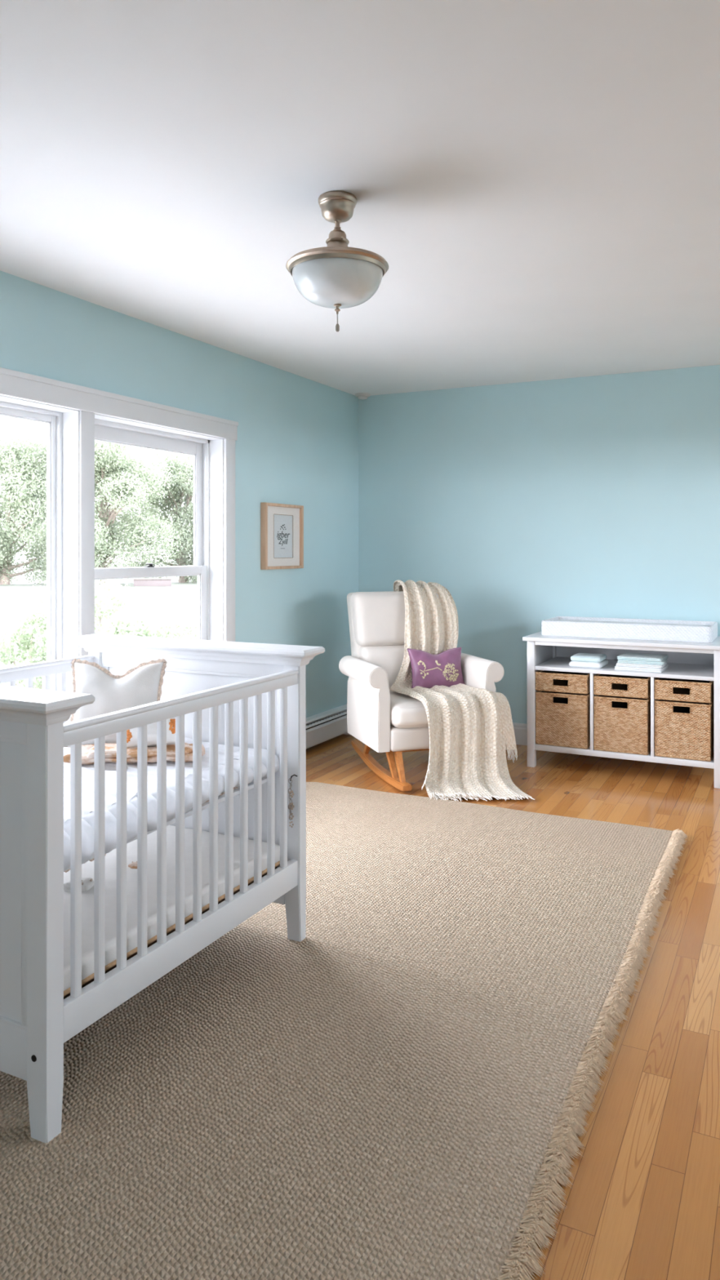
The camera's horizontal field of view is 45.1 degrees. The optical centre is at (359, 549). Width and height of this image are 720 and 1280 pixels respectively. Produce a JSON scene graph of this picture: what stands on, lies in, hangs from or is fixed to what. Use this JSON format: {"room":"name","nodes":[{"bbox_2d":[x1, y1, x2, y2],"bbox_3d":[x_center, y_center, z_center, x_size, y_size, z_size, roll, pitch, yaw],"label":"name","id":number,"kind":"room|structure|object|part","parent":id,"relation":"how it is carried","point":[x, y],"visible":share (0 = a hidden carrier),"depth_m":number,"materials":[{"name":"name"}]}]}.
{"room":"bedroom","nodes":[
{"label":"bedroom","id":0,"kind":"room"},
{"bbox_2d":[0,271,358,717],"bbox_3d":[-1.741,0.090,3.115,0.160,2.440,7.735,0,0,27],"label":"wall","id":1,"kind":"structure","parent":0,"point":[296,443],"depth_m":5.19,"materials":[{"name":"paint"}]},
{"bbox_2d":[0,367,238,723],"bbox_3d":[-1.373,0.121,3.800,0.205,1.707,2.690,0,0,27],"label":"window","id":2,"kind":"structure","parent":1,"relation":"in","point":[104,431],"depth_m":4.26,"materials":[{"name":"white paint"}]},
{"bbox_2d":[0,401,62,690],"bbox_3d":[-1.677,0.119,3.337,0.055,1.482,1.358,0,0,27],"label":"window","id":3,"kind":"structure","parent":2,"relation":"attached to","point":[53,420],"depth_m":3.92,"materials":[{"name":"white paint"}]},
{"bbox_3d":[-1.121,-0.239,4.488,0.024,0.728,0.963,0,0,27],"label":"sash","id":4,"kind":"part","parent":2,"relation":"part of","materials":[{"name":"white paint"}]},
{"bbox_3d":[-1.095,0.471,4.474,0.028,0.767,0.963,0,0,27],"label":"sash","id":5,"kind":"part","parent":2,"relation":"part of","materials":[{"name":"white paint"}]},
{"bbox_2d":[260,502,303,569],"bbox_3d":[-0.481,-0.084,5.414,0.035,0.404,0.455,0,0,27],"label":"framed print","id":6,"kind":"object","parent":1,"relation":"attached to","point":[282,525],"visible":1,"depth_m":5.40,"materials":[{"name":"brown wood"}]},
{"bbox_2d":[306,703,350,748],"bbox_3d":[-1.175,1.206,3.978,0.077,0.208,5.005,0,0,27],"label":"baseboard heater","id":7,"kind":"object","parent":1,"relation":"attached to","point":[321,727],"visible":0.23,"depth_m":5.83,"materials":[{"name":"white metal"}]},
{"bbox_3d":[-1.155,1.142,3.965,0.011,0.016,4.860,0,0,27],"label":"damper blade","id":8,"kind":"part","parent":7,"relation":"part of","materials":[{"name":"white metal"}]},
{"bbox_3d":[-1.187,1.189,3.981,0.055,0.170,4.860,0,0,27],"label":"plate","id":9,"kind":"part","parent":7,"relation":"part of","materials":[{"name":"white metal"}]},
{"bbox_2d":[0,0,719,395],"bbox_3d":[0.553,-1.205,1.968,5.290,0.150,7.735,0,0,27],"label":"ceiling","id":10,"kind":"structure","parent":0,"point":[536,183],"depth_m":2.59,"materials":[{"name":"paint"}]},
{"bbox_2d":[285,191,388,332],"bbox_3d":[-0.072,-0.915,2.789,0.342,0.429,0.342,0,0,27],"label":"ceiling light","id":11,"kind":"object","parent":10,"relation":"attached to","point":[337,276],"visible":1,"depth_m":2.71,"materials":[{"name":"white glass"}]},
{"bbox_3d":[-0.072,-0.846,2.789,0.294,0.116,0.294,0,0,27],"label":"lamp shade","id":12,"kind":"part","parent":11,"relation":"part of","materials":[{"name":"white glass"}]},
{"bbox_3d":[-0.072,-1.040,2.789,0.028,0.036,0.028,0,0,27],"label":"stem","id":13,"kind":"part","parent":11,"relation":"part of","materials":[{"name":"silver metal"}]},
{"bbox_3d":[-0.072,-0.731,2.789,0.013,0.059,0.013,0,0,27],"label":"pull chain","id":14,"kind":"part","parent":11,"relation":"part of","materials":[{"name":"metal"}]},
{"bbox_2d":[355,392,370,399],"bbox_3d":[0.020,-1.112,6.290,0.112,0.036,0.112,0,0,27],"label":"ceiling sensor","id":15,"kind":"object","parent":10,"relation":"attached to","point":[360,395],"visible":1,"depth_m":6.26,"materials":[{"name":"white plastic"}]},
{"bbox_2d":[306,733,719,1279],"bbox_3d":[0.553,1.370,1.968,5.290,0.120,7.735,0,0,27],"label":"floor","id":16,"kind":"structure","parent":0,"point":[642,1198],"depth_m":2.26,"materials":[{"name":"brown wood"}]},
{"bbox_2d":[0,782,688,1279],"bbox_3d":[-0.252,1.293,2.688,2.085,0.033,3.894,0,0,27],"label":"area rug","id":17,"kind":"object","parent":16,"relation":"on","point":[402,1088],"visible":0.93,"depth_m":2.17,"materials":[{"name":"carpet"}]},
{"bbox_2d":[0,633,324,1143],"bbox_3d":[-0.845,0.810,2.600,1.016,0.970,1.217,0,0,27],"label":"crib","id":18,"kind":"object","parent":17,"relation":"on","point":[246,695],"visible":0.87,"depth_m":2.21,"materials":[{"name":"white wood"}]},
{"bbox_3d":[-1.085,0.776,2.120,0.800,0.813,0.032,0,0,27],"label":"panel","id":19,"kind":"part","parent":18,"relation":"part of","materials":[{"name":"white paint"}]},
{"bbox_3d":[-0.699,0.838,1.927,0.062,0.915,0.052,0,0,27],"label":"leg","id":20,"kind":"part","parent":18,"relation":"part of","materials":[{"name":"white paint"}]},
{"bbox_3d":[-1.240,0.418,2.801,0.032,0.047,1.031,0,0,27],"label":"rail","id":21,"kind":"part","parent":18,"relation":"part of","materials":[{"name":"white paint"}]},
{"bbox_3d":[-1.085,0.353,2.120,1.016,0.057,0.144,0,0,27],"label":"moulding","id":22,"kind":"part","parent":18,"relation":"part of","materials":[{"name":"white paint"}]},
{"bbox_3d":[-0.989,0.838,3.275,0.062,0.915,0.045,0,0,27],"label":"leg","id":23,"kind":"part","parent":18,"relation":"part of","materials":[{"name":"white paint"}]},
{"bbox_2d":[63,737,279,872],"bbox_3d":[-0.851,0.720,2.605,0.825,0.129,1.018,0,0,27],"label":"quilt","id":24,"kind":"object","parent":18,"relation":"on","point":[87,771],"visible":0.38,"depth_m":2.43,"materials":[{"name":"white fabric"}]},
{"bbox_2d":[66,657,167,746],"bbox_3d":[-0.837,0.529,2.977,0.337,0.308,0.121,0,0,0],"label":"pillow","id":25,"kind":"object","parent":24,"relation":"on","point":[140,685],"visible":0.52,"depth_m":2.96,"materials":[{"name":"fabric"}]},
{"bbox_2d":[63,742,204,764],"bbox_3d":[-0.715,0.644,2.758,0.432,0.055,0.190,0,0,-2],"label":"blanket","id":26,"kind":"object","parent":24,"relation":"on","point":[87,751],"visible":0.59,"depth_m":2.70,"materials":[{"name":"beige fabric"}]},
{"bbox_2d":[126,716,175,747],"bbox_3d":[-0.664,0.573,2.752,0.192,0.114,0.097,0,0,-7],"label":"pillow","id":27,"kind":"object","parent":26,"relation":"on","point":[131,734],"visible":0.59,"depth_m":2.71,"materials":[{"name":"white fabric"}]},
{"bbox_2d":[126,729,132,742],"bbox_3d":[-0.727,0.582,2.717,0.029,0.041,0.014,-6,-28,0],"label":"flower","id":28,"kind":"object","parent":27,"relation":"on","point":[129,732],"depth_m":2.71,"materials":[{"name":"orange fabric"}]},
{"bbox_2d":[168,719,175,733],"bbox_3d":[-0.589,0.555,2.732,0.023,0.048,0.018,-6,-28,0],"label":"flower","id":29,"kind":"object","parent":27,"relation":"on","point":[171,722],"depth_m":2.73,"materials":[{"name":"orange fabric"}]},
{"bbox_2d":[63,825,279,999],"bbox_3d":[-0.850,1.017,2.606,0.834,0.099,1.025,0,0,27],"label":"mattress","id":30,"kind":"object","parent":18,"relation":"on","point":[87,868],"visible":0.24,"depth_m":2.48,"materials":[{"name":"white fabric"}]},
{"bbox_2d":[63,877,93,891],"bbox_3d":[-0.807,0.958,2.487,0.079,0.038,0.065,0,0,10],"label":"toy","id":31,"kind":"object","parent":30,"relation":"on","point":[87,883],"visible":0.42,"depth_m":2.47,"materials":[{"name":"white fabric"}]},
{"bbox_2d":[128,861,137,868],"bbox_3d":[-0.684,0.967,2.657,0.049,0.022,0.036,0,0,7],"label":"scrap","id":32,"kind":"object","parent":30,"relation":"on","point":[134,864],"visible":0.63,"depth_m":2.65,"materials":[{"name":"beige fabric"}]},
{"bbox_3d":[-0.446,0.418,2.404,0.032,0.047,1.031,0,0,27],"label":"rail","id":33,"kind":"part","parent":18,"relation":"part of","materials":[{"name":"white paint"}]},
{"bbox_3d":[-0.446,1.063,2.404,0.026,0.083,1.031,0,0,27],"label":"rail","id":34,"kind":"part","parent":18,"relation":"part of","materials":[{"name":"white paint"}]},
{"bbox_3d":[-0.603,0.776,3.083,0.800,0.813,0.032,0,0,27],"label":"panel","id":35,"kind":"part","parent":18,"relation":"part of","materials":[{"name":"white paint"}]},
{"bbox_3d":[-0.603,0.353,3.083,1.016,0.057,0.137,0,0,27],"label":"moulding","id":36,"kind":"part","parent":18,"relation":"part of","materials":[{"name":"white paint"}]},
{"bbox_2d":[288,774,297,827],"bbox_3d":[-0.222,0.825,2.853,0.032,0.174,0.014,0,0,7],"label":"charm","id":37,"kind":"object","parent":18,"relation":"hanging from","point":[291,807],"visible":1,"depth_m":2.85,"materials":[{"name":"metal"}]},
{"bbox_3d":[-0.230,0.820,2.855,0.017,0.138,0.014,0,0,27],"label":"chain","id":38,"kind":"part","parent":37,"relation":"part of","materials":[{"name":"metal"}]},
{"bbox_3d":[-0.218,0.838,2.890,0.062,0.915,0.045,0,0,27],"label":"leg","id":39,"kind":"part","parent":18,"relation":"part of","materials":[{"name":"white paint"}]},
{"bbox_2d":[338,591,504,791],"bbox_3d":[0.335,0.783,5.143,0.823,1.051,0.900,0,0,-18],"label":"armchair","id":40,"kind":"object","parent":16,"relation":"on","point":[385,720],"visible":0.54,"depth_m":5.03,"materials":[{"name":"beige fabric"}]},
{"bbox_3d":[0.254,0.685,5.390,0.629,0.840,0.314,0,0,-18],"label":"frame","id":41,"kind":"part","parent":40,"relation":"part of","materials":[{"name":"beige fabric"}]},
{"bbox_3d":[0.020,0.871,4.989,0.128,0.466,0.552,0,0,-18],"label":"armrest","id":42,"kind":"part","parent":40,"relation":"part of","materials":[{"name":"beige fabric"}]},
{"bbox_3d":[0.052,1.173,5.249,0.034,0.156,0.149,0,0,-18],"label":"leg","id":43,"kind":"part","parent":40,"relation":"part of","materials":[{"name":"brown wood"}]},
{"bbox_2d":[359,644,404,689],"bbox_3d":[0.284,0.720,5.300,0.578,0.284,0.192,0,0,-18],"label":"lumbar cushion","id":44,"kind":"object","parent":40,"relation":"on","point":[389,657],"depth_m":5.20,"materials":[{"name":"beige fabric"}]},
{"bbox_3d":[0.174,1.186,4.883,0.034,0.182,0.179,0,0,-18],"label":"leg","id":45,"kind":"part","parent":40,"relation":"part of","materials":[{"name":"brown wood"}]},
{"bbox_3d":[0.257,0.420,5.373,0.621,0.324,0.211,0,0,-18],"label":"backrest","id":46,"kind":"part","parent":40,"relation":"part of","materials":[{"name":"beige fabric"}]},
{"bbox_3d":[0.218,1.183,4.753,0.034,0.175,0.134,0,0,-18],"label":"leg","id":47,"kind":"part","parent":40,"relation":"part of","materials":[{"name":"brown wood"}]},
{"bbox_2d":[389,689,428,728],"bbox_3d":[0.359,0.912,5.072,0.561,0.162,0.613,0,0,-18],"label":"seat cushion","id":48,"kind":"object","parent":40,"relation":"on","point":[406,711],"depth_m":4.75,"materials":[{"name":"beige fabric"}]},
{"bbox_3d":[0.349,1.042,5.100,0.570,0.131,0.593,0,0,-18],"label":"seat","id":49,"kind":"part","parent":40,"relation":"part of","materials":[{"name":"beige fabric"}]},
{"bbox_2d":[407,646,464,688],"bbox_3d":[0.459,0.710,5.168,0.343,0.248,0.137,0,0,-13],"label":"cushion","id":50,"kind":"object","parent":40,"relation":"on","point":[428,670],"visible":0.95,"depth_m":5.13,"materials":[{"name":"purple fabric"}]},
{"bbox_2d":[390,579,534,801],"bbox_3d":[0.510,0.746,5.035,0.642,1.117,1.282,0,0,-18],"label":"throw blanket","id":51,"kind":"object","parent":40,"relation":"on","point":[471,729],"visible":0.92,"depth_m":4.79,"materials":[{"name":"beige fabric"}]},
{"bbox_3d":[0.680,0.871,5.209,0.128,0.466,0.552,0,0,-18],"label":"armrest","id":52,"kind":"part","parent":40,"relation":"part of","materials":[{"name":"beige fabric"}]},
{"bbox_2d":[522,631,719,788],"bbox_3d":[1.618,0.917,5.236,1.139,0.785,0.578,0,0,27],"label":"table","id":53,"kind":"object","parent":16,"relation":"on","point":[686,660],"visible":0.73,"depth_m":5.09,"materials":[{"name":"white wood"}]},
{"bbox_3d":[1.040,0.929,5.253,0.046,0.762,0.046,0,0,27],"label":"leg","id":54,"kind":"part","parent":53,"relation":"part of","materials":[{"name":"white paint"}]},
{"bbox_3d":[1.151,0.876,5.479,0.018,0.657,0.458,0,0,27],"label":"panel","id":55,"kind":"part","parent":53,"relation":"part of","materials":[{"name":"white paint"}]},
{"bbox_3d":[1.265,0.929,5.703,0.046,0.762,0.046,0,0,27],"label":"leg","id":56,"kind":"part","parent":53,"relation":"part of","materials":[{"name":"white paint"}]},
{"bbox_2d":[535,690,590,749],"bbox_3d":[1.297,1.013,5.365,0.317,0.315,0.457,0,0,27],"label":"wicker basket","id":57,"kind":"object","parent":53,"relation":"on","point":[562,719],"visible":0.73,"depth_m":5.17,"materials":[{"name":"brown wicker"}]},
{"bbox_2d":[535,670,590,693],"bbox_3d":[1.297,0.791,5.364,0.319,0.112,0.459,0,0,27],"label":"wicker basket","id":58,"kind":"object","parent":57,"relation":"on","point":[545,681],"visible":0.73,"depth_m":5.18,"materials":[{"name":"brown wicker"}]},
{"bbox_2d":[568,658,608,668],"bbox_3d":[1.384,0.682,5.242,0.198,0.037,0.232,0,0,28],"label":"folded towel","id":59,"kind":"object","parent":53,"relation":"on","point":[572,664],"visible":0.82,"depth_m":5.15,"materials":[{"name":"white fabric"}]},
{"bbox_2d":[570,653,606,662],"bbox_3d":[1.380,0.648,5.235,0.186,0.035,0.206,0,0,26],"label":"folded towel","id":60,"kind":"object","parent":59,"relation":"on","point":[586,657],"visible":1,"depth_m":5.17,"materials":[{"name":"fabric"}]},
{"bbox_2d":[593,694,650,755],"bbox_3d":[1.604,1.013,5.212,0.311,0.315,0.457,0,0,27],"label":"wicker basket","id":61,"kind":"object","parent":53,"relation":"on","point":[621,724],"visible":0.7,"depth_m":5.01,"materials":[{"name":"brown wicker"}]},
{"bbox_2d":[593,673,650,698],"bbox_3d":[1.604,0.791,5.211,0.313,0.112,0.459,0,0,27],"label":"wicker basket","id":62,"kind":"object","parent":61,"relation":"on","point":[623,686],"visible":0.64,"depth_m":5.03,"materials":[{"name":"brown wicker"}]},
{"bbox_2d":[534,656,714,680],"bbox_3d":[1.620,0.711,5.241,1.003,0.022,0.536,0,0,27],"label":"shelf","id":63,"kind":"object","parent":53,"relation":"attached to","point":[679,668],"depth_m":5.14,"materials":[{"name":"white wood"}]},
{"bbox_2d":[534,743,714,768],"bbox_3d":[1.620,1.188,5.241,1.003,0.033,0.536,0,0,27],"label":"shelf","id":64,"kind":"object","parent":53,"relation":"attached to","point":[651,757],"depth_m":4.99,"materials":[{"name":"white wood"}]},
{"bbox_2d":[541,616,717,643],"bbox_3d":[1.637,0.479,5.286,0.982,0.092,0.412,0,0,27],"label":"changing pad","id":65,"kind":"object","parent":53,"relation":"on","point":[689,631],"visible":1,"depth_m":5.15,"materials":[{"name":"white fabric"}]},
{"bbox_3d":[1.741,0.876,5.482,1.035,0.657,0.008,0,0,27],"label":"panel","id":66,"kind":"part","parent":53,"relation":"part of","materials":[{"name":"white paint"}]},
{"bbox_2d":[614,664,668,672],"bbox_3d":[1.655,0.688,5.100,0.269,0.025,0.243,0,0,29],"label":"folded towel","id":67,"kind":"object","parent":53,"relation":"on","point":[616,668],"visible":0.66,"depth_m":5.00,"materials":[{"name":"white fabric"}]},
{"bbox_2d":[616,661,667,668],"bbox_3d":[1.658,0.667,5.100,0.265,0.021,0.240,0,0,27],"label":"folded towel","id":68,"kind":"object","parent":67,"relation":"on","point":[628,664],"visible":0.62,"depth_m":5.00,"materials":[{"name":"white fabric"}]},
{"bbox_2d":[617,657,667,665],"bbox_3d":[1.663,0.648,5.100,0.262,0.020,0.235,0,0,25],"label":"folded towel","id":69,"kind":"object","parent":68,"relation":"on","point":[663,662],"visible":0.52,"depth_m":5.00,"materials":[{"name":"fabric"}]},
{"bbox_2d":[617,652,668,662],"bbox_3d":[1.664,0.629,5.101,0.254,0.021,0.230,0,0,30],"label":"folded towel","id":70,"kind":"object","parent":69,"relation":"on","point":[627,655],"visible":1,"depth_m":5.04,"materials":[{"name":"fabric"}]},
{"bbox_2d":[653,697,714,761],"bbox_3d":[1.906,1.013,5.061,0.305,0.315,0.457,0,0,27],"label":"wicker basket","id":71,"kind":"object","parent":53,"relation":"on","point":[684,730],"visible":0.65,"depth_m":4.87,"materials":[{"name":"brown wicker"}]},
{"bbox_2d":[653,677,714,702],"bbox_3d":[1.905,0.791,5.060,0.307,0.112,0.459,0,0,27],"label":"wicker basket","id":72,"kind":"object","parent":71,"relation":"on","point":[667,689],"visible":0.67,"depth_m":4.88,"materials":[{"name":"brown wicker"}]},
{"bbox_3d":[1.978,0.929,4.783,0.046,0.762,0.046,0,0,27],"label":"leg","id":73,"kind":"part","parent":53,"relation":"part of","materials":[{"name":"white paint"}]},
{"bbox_2d":[358,364,719,724],"bbox_3d":[2.247,0.090,5.355,4.970,2.440,0.160,0,0,27],"label":"wall","id":74,"kind":"structure","parent":0,"point":[531,503],"depth_m":5.79,"materials":[{"name":"paint"}]},
{"bbox_2d":[512,722,527,745],"bbox_3d":[2.208,1.239,5.277,4.970,0.142,0.016,0,0,27],"label":"baseboard","id":75,"kind":"structure","parent":74,"relation":"attached to","point":[520,729],"depth_m":5.83,"materials":[{"name":"white paint"}]},
{"label":"outside","id":76,"kind":"structure","parent":0,"visible":0},
{"bbox_2d":[0,561,197,687],"bbox_3d":[-36.403,1.912,57.333,110.000,0.344,150.000,0,0,27],"label":"ground","id":77,"kind":"structure","parent":76,"point":[158,604],"depth_m":32.06,"materials":[{"name":"white"}]},
{"bbox_2d":[0,419,46,584],"bbox_3d":[-18.509,-2.683,45.612,7.629,10.159,8.356,0,0,20],"label":"leafy tree","id":78,"kind":"object","parent":77,"relation":"on","point":[12,534],"visible":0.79,"depth_m":44.84,"materials":[{"name":"green plant"}]},
{"bbox_2d":[16,462,125,577],"bbox_3d":[-20.919,-2.683,62.485,8.356,10.159,7.629,0,0,-17],"label":"leafy tree","id":79,"kind":"object","parent":77,"relation":"on","point":[42,462],"visible":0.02,"depth_m":61.42,"materials":[{"name":"green plant"}]},
{"bbox_2d":[18,438,182,584],"bbox_3d":[-13.762,-2.832,46.811,8.185,9.834,7.837,0,0,-42],"label":"leafy tree","id":80,"kind":"object","parent":77,"relation":"on","point":[120,479],"visible":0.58,"depth_m":45.93,"materials":[{"name":"green plant"}]},
{"bbox_2d":[132,577,172,586],"bbox_3d":[-10.778,1.705,45.079,2.000,0.450,0.400,0,0,-11],"label":"wall","id":81,"kind":"structure","parent":77,"relation":"on","point":[155,582],"depth_m":44.94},
{"bbox_2d":[115,447,197,582],"bbox_3d":[-11.023,-2.451,52.279,7.248,9.651,7.938,0,0,6],"label":"leafy tree","id":82,"kind":"object","parent":77,"relation":"on","point":[181,471],"visible":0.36,"depth_m":50.48,"materials":[{"name":"green plant"}]},
{"bbox_2d":[174,471,193,516],"bbox_3d":[-7.371,-2.219,51.606,7.520,9.143,6.866,0,0,-2],"label":"leafy tree","id":83,"kind":"object","parent":77,"relation":"on","point":[185,495],"visible":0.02,"depth_m":51.24,"materials":[{"name":"green plant"}]},
{"bbox_3d":[-3.645,1.905,5.736,5.550,0.050,13.000,0,0,27],"label":"patio","id":84,"kind":"object","parent":77,"relation":"on","visible":0},
{"bbox_2d":[0,612,103,688],"bbox_3d":[-2.667,1.214,7.063,1.240,1.410,1.338,0,0,-24],"label":"shrub","id":85,"kind":"object","parent":84,"relation":"on","point":[32,647],"visible":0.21,"depth_m":6.97,"materials":[{"name":"green plant"}]},
{"bbox_3d":[-2.623,1.302,7.125,0.846,1.233,0.921,0,0,-31],"label":"stem","id":86,"kind":"part","parent":85,"relation":"part of","materials":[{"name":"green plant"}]},
{"bbox_2d":[22,578,146,688],"bbox_3d":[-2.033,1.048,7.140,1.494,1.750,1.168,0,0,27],"label":"shrub","id":87,"kind":"object","parent":84,"relation":"on","point":[39,613],"visible":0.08,"depth_m":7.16,"materials":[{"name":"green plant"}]},
{"bbox_3d":[-2.023,1.166,7.068,1.051,1.517,0.738,0,0,27],"label":"stem","id":88,"kind":"part","parent":87,"relation":"part of","materials":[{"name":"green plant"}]},
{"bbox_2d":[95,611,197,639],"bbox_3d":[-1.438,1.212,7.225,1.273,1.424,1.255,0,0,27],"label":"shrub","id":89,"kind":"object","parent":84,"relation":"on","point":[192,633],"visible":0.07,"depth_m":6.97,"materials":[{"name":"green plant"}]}
]}

